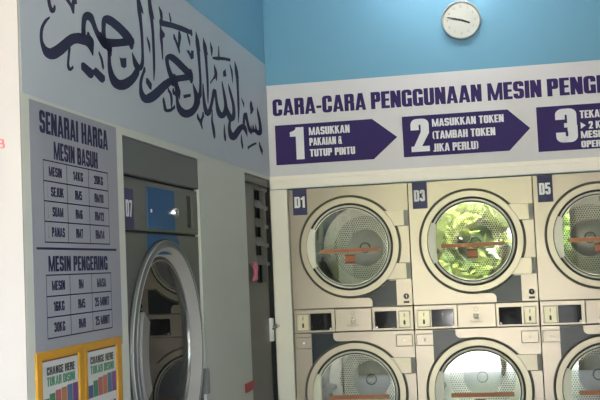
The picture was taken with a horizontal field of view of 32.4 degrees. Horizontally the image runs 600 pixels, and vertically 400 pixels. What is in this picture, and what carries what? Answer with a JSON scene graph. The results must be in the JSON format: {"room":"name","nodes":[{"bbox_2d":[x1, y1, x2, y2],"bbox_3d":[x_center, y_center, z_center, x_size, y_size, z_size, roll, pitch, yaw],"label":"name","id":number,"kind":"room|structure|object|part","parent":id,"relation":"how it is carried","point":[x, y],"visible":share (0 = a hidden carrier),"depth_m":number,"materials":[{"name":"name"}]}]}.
{"room":"laundry","nodes":[
{"label":"laundry","id":0,"kind":"room"},
{"bbox_2d":[0,0,28,399],"bbox_3d":[-1.617,-0.010,3.499,1.500,3.650,0.102,-3,-4,11],"label":"wall","id":1,"kind":"structure","parent":0,"point":[13,316],"depth_m":3.31,"materials":[{"name":"grey paint"}]},
{"bbox_2d":[18,0,269,399],"bbox_3d":[-0.588,0.047,5.093,0.100,3.650,3.606,-3,-4,11],"label":"wall","id":2,"kind":"structure","parent":0,"point":[221,203],"depth_m":5.51,"materials":[{"name":"white paint"}]},
{"bbox_2d":[35,344,85,399],"bbox_3d":[-0.803,0.771,3.497,0.007,0.536,0.384,-3,-4,11],"label":"frame","id":3,"kind":"object","parent":2,"relation":"attached to","point":[60,372],"visible":1,"depth_m":3.51,"materials":[{"name":"orange"}]},
{"bbox_2d":[29,99,122,352],"bbox_3d":[-0.796,0.118,3.739,0.002,0.863,0.774,-3,-4,11],"label":"poster","id":4,"kind":"object","parent":2,"relation":"attached to","point":[76,241],"visible":1,"depth_m":3.68,"materials":[{"name":"grey paper"}]},
{"bbox_2d":[83,336,122,399],"bbox_3d":[-0.730,0.792,3.866,0.007,0.536,0.366,-3,-4,11],"label":"frame","id":5,"kind":"object","parent":2,"relation":"attached to","point":[102,358],"visible":1,"depth_m":3.88,"materials":[{"name":"orange"}]},
{"bbox_2d":[19,0,269,176],"bbox_3d":[-0.567,-0.627,5.127,0.002,0.755,3.599,-3,-4,11],"label":"banner","id":6,"kind":"object","parent":2,"relation":"attached to","point":[159,69],"visible":1,"depth_m":4.63,"materials":[{"name":"plastic"}]},
{"bbox_2d":[245,380,254,392],"bbox_3d":[-0.291,1.086,6.014,0.014,0.052,0.180,-3,-4,11],"label":"tag","id":7,"kind":"object","parent":2,"relation":"attached to","point":[249,386],"visible":1,"depth_m":5.99,"materials":[{"name":"red plastic"}]},
{"bbox_2d":[244,173,279,399],"bbox_3d":[-0.245,0.898,6.468,0.133,2.100,0.686,-3,-4,11],"label":"door","id":8,"kind":"structure","parent":2,"relation":"in","point":[261,292],"depth_m":6.62,"materials":[{"name":"grey metal"}]},
{"bbox_2d":[251,262,257,280],"bbox_3d":[-0.271,0.439,6.330,0.032,0.117,0.168,-3,-4,11],"label":"cloth","id":9,"kind":"object","parent":8,"relation":"hanging from","point":[254,265],"visible":1,"depth_m":6.31,"materials":[{"name":"pink fabric"}]},
{"bbox_3d":[-0.272,0.899,6.471,0.078,2.100,0.681,-3,-4,11],"label":"frame","id":10,"kind":"part","parent":8,"relation":"part of","materials":[{"name":"grey"}]},
{"bbox_3d":[-0.278,0.025,6.669,0.048,0.062,0.288,-3,-4,11],"label":"louvre blade","id":11,"kind":"part","parent":8,"relation":"part of","materials":[{"name":"clear glass"}]},
{"bbox_3d":[-0.272,0.145,6.661,0.048,0.062,0.288,-3,-4,11],"label":"louvre blade","id":12,"kind":"part","parent":8,"relation":"part of","materials":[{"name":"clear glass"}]},
{"bbox_3d":[-0.267,0.266,6.653,0.048,0.062,0.288,-3,-4,11],"label":"louvre blade","id":13,"kind":"part","parent":8,"relation":"part of","materials":[{"name":"clear glass"}]},
{"bbox_3d":[-0.262,0.386,6.646,0.048,0.062,0.288,-3,-4,11],"label":"louvre blade","id":14,"kind":"part","parent":8,"relation":"part of","materials":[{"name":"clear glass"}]},
{"bbox_3d":[-0.185,0.848,6.753,0.025,0.150,0.032,-3,-4,11],"label":"handle plate","id":15,"kind":"part","parent":8,"relation":"part of","materials":[{"name":"silver metal"}]},
{"bbox_2d":[254,176,531,389],"bbox_3d":[0.740,0.189,8.198,4.300,3.650,0.100,-3,-4,11],"label":"wall","id":16,"kind":"structure","parent":0,"point":[531,176],"depth_m":8.30,"materials":[{"name":"white paint"}]},
{"bbox_2d":[262,0,599,189],"bbox_3d":[1.147,-0.945,6.699,2.804,1.616,0.100,-3,-4,11],"label":"wall","id":17,"kind":"structure","parent":0,"point":[306,41],"depth_m":6.74,"materials":[{"name":"blue paint"}]},
{"bbox_2d":[270,189,296,399],"bbox_3d":[-0.097,0.947,6.803,0.117,2.033,0.034,-3,-4,11],"label":"trim","id":18,"kind":"structure","parent":17,"relation":"attached to","point":[279,205],"depth_m":6.81,"materials":[{"name":"beige paint"}]},
{"bbox_2d":[266,60,599,176],"bbox_3d":[1.154,-0.535,6.620,2.787,0.610,0.007,-3,-4,11],"label":"banner","id":19,"kind":"object","parent":17,"relation":"attached to","point":[543,111],"visible":1,"depth_m":6.67,"materials":[{"name":"plastic"}]},
{"bbox_2d":[270,157,599,189],"bbox_3d":[1.172,-0.175,6.592,2.800,0.060,0.016,-3,-4,11],"label":"trim","id":20,"kind":"structure","parent":17,"relation":"attached to","point":[591,165],"depth_m":6.64,"materials":[{"name":"beige paint"}]},
{"bbox_2d":[441,0,480,39],"bbox_3d":[1.040,-1.162,6.664,0.254,0.254,0.034,-3,-4,11],"label":"wall clock","id":21,"kind":"object","parent":17,"relation":"attached to","point":[461,19],"visible":1,"depth_m":6.66,"materials":[{"name":"grey plastic"}]},
{"bbox_3d":[-0.052,1.823,3.669,4.500,0.120,9.100,-3,-4,11],"label":"floor","id":22,"kind":"structure","parent":0,"visible":0},
{"bbox_2d":[122,136,209,399],"bbox_3d":[-1.030,0.830,4.760,0.976,2.084,1.063,-3,-4,11],"label":"dryer","id":23,"kind":"object","parent":22,"relation":"on","point":[166,343],"visible":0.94,"depth_m":4.70,"materials":[{"name":"grey paint"}]},
{"bbox_3d":[-0.649,0.653,4.287,0.022,0.373,0.130,-3,-4,11],"label":"door handle","id":24,"kind":"part","parent":23,"relation":"part of","materials":[{"name":"grey plastic"}]},
{"bbox_3d":[-0.635,-0.158,4.731,0.030,0.152,1.051,-3,-4,11],"label":"header panel","id":25,"kind":"part","parent":23,"relation":"part of","materials":[{"name":"grey metal"}]},
{"bbox_3d":[-0.631,0.038,4.719,0.020,0.220,1.045,-3,-4,11],"label":"control panel","id":26,"kind":"part","parent":23,"relation":"part of","materials":[{"name":"grey paint"}]},
{"bbox_3d":[-0.628,0.042,4.675,0.006,0.185,0.375,-3,-4,11],"label":"blue panel","id":27,"kind":"part","parent":23,"relation":"part of","materials":[{"name":"blue"}]},
{"bbox_3d":[-0.624,0.676,4.669,0.005,0.824,0.824,-3,-4,11],"label":"door glass","id":28,"kind":"part","parent":23,"relation":"part of","materials":[{"name":"clear glass"}]},
{"bbox_3d":[-0.595,0.878,4.665,0.018,1.440,1.045,-3,-4,11],"label":"panel","id":29,"kind":"part","parent":23,"relation":"part of","materials":[{"name":"grey paint"}]},
{"bbox_3d":[-0.585,0.674,4.661,0.026,0.988,0.988,-3,-4,11],"label":"door","id":30,"kind":"part","parent":23,"relation":"part of","materials":[{"name":"grey metal"}]},
{"bbox_3d":[-0.584,0.058,4.797,0.032,0.048,0.048,-3,-4,11],"label":"selector knob","id":31,"kind":"part","parent":23,"relation":"part of","materials":[{"name":"silver metal"}]},
{"bbox_2d":[288,183,417,399],"bbox_3d":[0.446,0.949,7.180,0.783,2.029,1.026,-3,-4,11],"label":"dryer","id":32,"kind":"object","parent":22,"relation":"on","point":[353,303],"visible":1,"depth_m":6.75,"materials":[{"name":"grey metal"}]},
{"bbox_3d":[0.021,0.804,6.773,0.078,0.105,0.009,-3,-4,11],"label":"coin plate","id":33,"kind":"part","parent":32,"relation":"part of","materials":[{"name":"beige metal"}]},
{"bbox_3d":[0.076,0.320,6.779,0.059,0.263,0.030,-3,-4,11],"label":"door handle","id":34,"kind":"part","parent":32,"relation":"part of","materials":[{"name":"beige plastic"}]},
{"bbox_3d":[0.118,1.265,6.719,0.059,0.263,0.030,-3,-4,11],"label":"door handle","id":35,"kind":"part","parent":32,"relation":"part of","materials":[{"name":"beige plastic"}]},
{"bbox_3d":[0.213,0.971,6.728,0.274,0.206,0.006,-3,-4,11],"label":"accent panel","id":36,"kind":"part","parent":32,"relation":"part of","materials":[{"name":"grey metal"}]},
{"bbox_2d":[325,249,365,252],"bbox_3d":[0.297,0.331,6.752,0.265,0.015,0.001,-3,-4,11],"label":"print","id":37,"kind":"object","parent":32,"relation":"attached to","point":[330,250],"depth_m":6.75,"materials":[{"name":"brown"}]},
{"bbox_3d":[0.325,0.305,6.748,0.783,0.788,0.012,-3,-4,11],"label":"panel","id":38,"kind":"part","parent":32,"relation":"part of","materials":[{"name":"beige metal"}]},
{"bbox_2d":[334,395,373,398],"bbox_3d":[0.350,1.278,6.689,0.259,0.018,0.001,-3,-4,11],"label":"print","id":39,"kind":"object","parent":32,"relation":"attached to","point":[335,396],"depth_m":6.69,"materials":[{"name":"brown"}]},
{"bbox_3d":[0.345,0.304,6.740,0.684,0.643,0.020,-3,-4,11],"label":"door","id":40,"kind":"part","parent":32,"relation":"part of","materials":[{"name":"beige metal"}]},
{"bbox_3d":[0.346,0.779,6.719,0.783,0.152,0.013,-3,-4,11],"label":"control panel","id":41,"kind":"part","parent":32,"relation":"part of","materials":[{"name":"beige metal"}]},
{"bbox_3d":[0.366,1.252,6.687,0.783,0.786,0.012,-3,-4,11],"label":"panel","id":42,"kind":"part","parent":32,"relation":"part of","materials":[{"name":"beige metal"}]},
{"bbox_3d":[0.479,0.348,7.523,0.624,0.624,0.004,-3,-4,11],"label":"drum plate","id":43,"kind":"part","parent":32,"relation":"part of","materials":[{"name":"metal"}]},
{"bbox_3d":[0.386,1.249,6.680,0.684,0.643,0.020,-3,-4,11],"label":"door","id":44,"kind":"part","parent":32,"relation":"part of","materials":[{"name":"beige metal"}]},
{"bbox_3d":[0.520,1.293,7.462,0.624,0.624,0.004,-3,-4,11],"label":"drum plate","id":45,"kind":"part","parent":32,"relation":"part of","materials":[{"name":"metal"}]},
{"bbox_3d":[0.481,0.607,6.695,0.293,0.164,0.006,-3,-4,11],"label":"accent panel","id":46,"kind":"part","parent":32,"relation":"part of","materials":[{"name":"grey metal"}]},
{"bbox_3d":[0.673,0.767,6.646,0.070,0.105,0.009,-3,-4,11],"label":"coin plate","id":47,"kind":"part","parent":32,"relation":"part of","materials":[{"name":"beige metal"}]},
{"bbox_2d":[408,176,543,399],"bbox_3d":[1.220,0.906,7.028,0.783,2.029,1.026,-3,-4,11],"label":"dryer","id":48,"kind":"object","parent":22,"relation":"on","point":[473,253],"visible":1,"depth_m":6.60,"materials":[{"name":"beige metal"}]},
{"bbox_3d":[0.795,0.760,6.622,0.078,0.105,0.009,-3,-4,11],"label":"coin plate","id":49,"kind":"part","parent":48,"relation":"part of","materials":[{"name":"beige metal"}]},
{"bbox_3d":[0.851,0.277,6.628,0.059,0.263,0.030,-3,-4,11],"label":"door handle","id":50,"kind":"part","parent":48,"relation":"part of","materials":[{"name":"beige plastic"}]},
{"bbox_3d":[0.892,1.222,6.567,0.059,0.263,0.030,-3,-4,11],"label":"door handle","id":51,"kind":"part","parent":48,"relation":"part of","materials":[{"name":"beige plastic"}]},
{"bbox_3d":[0.987,0.928,6.577,0.274,0.206,0.006,-3,-4,11],"label":"accent panel","id":52,"kind":"part","parent":48,"relation":"part of","materials":[{"name":"grey metal"}]},
{"bbox_2d":[447,243,488,246],"bbox_3d":[1.071,0.288,6.601,0.265,0.015,0.001,-3,-4,11],"label":"print","id":53,"kind":"object","parent":48,"relation":"attached to","point":[459,244],"depth_m":6.60,"materials":[{"name":"brown"}]},
{"bbox_3d":[1.099,0.262,6.597,0.783,0.788,0.012,-3,-4,11],"label":"panel","id":54,"kind":"part","parent":48,"relation":"part of","materials":[{"name":"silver metal"}]},
{"bbox_3d":[1.253,0.305,7.372,0.624,0.624,0.004,-3,-4,11],"label":"drum plate","id":55,"kind":"part","parent":48,"relation":"part of","materials":[{"name":"metal"}]},
{"bbox_3d":[1.119,0.260,6.589,0.684,0.643,0.020,-3,-4,11],"label":"door","id":56,"kind":"part","parent":48,"relation":"part of","materials":[{"name":"beige metal"}]},
{"bbox_3d":[1.120,0.735,6.568,0.783,0.152,0.013,-3,-4,11],"label":"control panel","id":57,"kind":"part","parent":48,"relation":"part of","materials":[{"name":"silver metal"}]},
{"bbox_2d":[457,393,497,396],"bbox_3d":[1.125,1.235,6.538,0.259,0.018,0.001,-3,-4,11],"label":"print","id":58,"kind":"object","parent":48,"relation":"attached to","point":[458,394],"depth_m":6.54,"materials":[{"name":"brown"}]},
{"bbox_3d":[1.141,1.208,6.536,0.783,0.786,0.012,-3,-4,11],"label":"panel","id":59,"kind":"part","parent":48,"relation":"part of","materials":[{"name":"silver metal"}]},
{"bbox_3d":[1.294,1.250,7.311,0.624,0.624,0.004,-3,-4,11],"label":"drum plate","id":60,"kind":"part","parent":48,"relation":"part of","materials":[{"name":"metal"}]},
{"bbox_3d":[1.160,1.206,6.529,0.684,0.643,0.020,-3,-4,11],"label":"door","id":61,"kind":"part","parent":48,"relation":"part of","materials":[{"name":"beige"}]},
{"bbox_3d":[1.255,0.563,6.544,0.293,0.164,0.006,-3,-4,11],"label":"accent panel","id":62,"kind":"part","parent":48,"relation":"part of","materials":[{"name":"grey metal"}]},
{"bbox_3d":[1.447,0.724,6.495,0.070,0.105,0.009,-3,-4,11],"label":"coin plate","id":63,"kind":"part","parent":48,"relation":"part of","materials":[{"name":"beige metal"}]},
{"bbox_2d":[531,172,599,399],"bbox_3d":[1.994,0.862,6.877,0.783,2.029,1.026,-3,-4,11],"label":"dryer","id":64,"kind":"object","parent":22,"relation":"on","point":[566,207],"visible":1,"depth_m":6.48,"materials":[{"name":"beige metal"}]},
{"bbox_3d":[1.570,0.717,6.471,0.078,0.105,0.009,-3,-4,11],"label":"coin plate","id":65,"kind":"part","parent":64,"relation":"part of","materials":[{"name":"beige metal"}]},
{"bbox_3d":[1.625,0.233,6.477,0.059,0.263,0.030,-3,-4,11],"label":"door handle","id":66,"kind":"part","parent":64,"relation":"part of","materials":[{"name":"beige plastic"}]},
{"bbox_3d":[1.873,0.218,6.446,0.783,0.788,0.012,-3,-4,11],"label":"panel","id":67,"kind":"part","parent":64,"relation":"part of","materials":[{"name":"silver metal"}]},
{"bbox_3d":[1.894,0.692,6.417,0.783,0.152,0.013,-3,-4,11],"label":"control panel","id":68,"kind":"part","parent":64,"relation":"part of","materials":[{"name":"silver metal"}]},
{"bbox_3d":[1.666,1.178,6.416,0.059,0.263,0.030,-3,-4,11],"label":"door handle","id":69,"kind":"part","parent":64,"relation":"part of","materials":[{"name":"beige plastic"}]},
{"bbox_3d":[1.915,1.165,6.385,0.783,0.786,0.012,-3,-4,11],"label":"panel","id":70,"kind":"part","parent":64,"relation":"part of","materials":[{"name":"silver metal"}]},
{"bbox_3d":[1.893,0.217,6.438,0.684,0.643,0.020,-3,-4,11],"label":"door","id":71,"kind":"part","parent":64,"relation":"part of","materials":[{"name":"beige metal"}]},
{"bbox_3d":[1.934,1.162,6.377,0.684,0.643,0.020,-3,-4,11],"label":"door","id":72,"kind":"part","parent":64,"relation":"part of","materials":[{"name":"beige metal"}]},
{"bbox_3d":[1.761,0.884,6.426,0.274,0.206,0.006,-3,-4,11],"label":"accent panel","id":73,"kind":"part","parent":64,"relation":"part of","materials":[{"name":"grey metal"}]},
{"bbox_3d":[2.027,0.261,7.221,0.624,0.624,0.004,-3,-4,11],"label":"drum plate","id":74,"kind":"part","parent":64,"relation":"part of","materials":[{"name":"metal"}]},
{"bbox_3d":[2.068,1.206,7.160,0.624,0.624,0.004,-3,-4,11],"label":"drum plate","id":75,"kind":"part","parent":64,"relation":"part of","materials":[{"name":"metal"}]},
{"bbox_2d":[573,238,599,240],"bbox_3d":[1.846,0.244,6.450,0.265,0.015,0.001,-3,-4,11],"label":"print","id":76,"kind":"object","parent":64,"relation":"attached to","point":[574,239],"depth_m":6.46,"materials":[{"name":"brown"}]},
{"bbox_2d":[585,391,599,393],"bbox_3d":[1.899,1.191,6.387,0.259,0.018,0.001,-3,-4,11],"label":"print","id":77,"kind":"object","parent":64,"relation":"attached to","point":[586,392],"depth_m":6.40,"materials":[{"name":"brown"}]}
]}

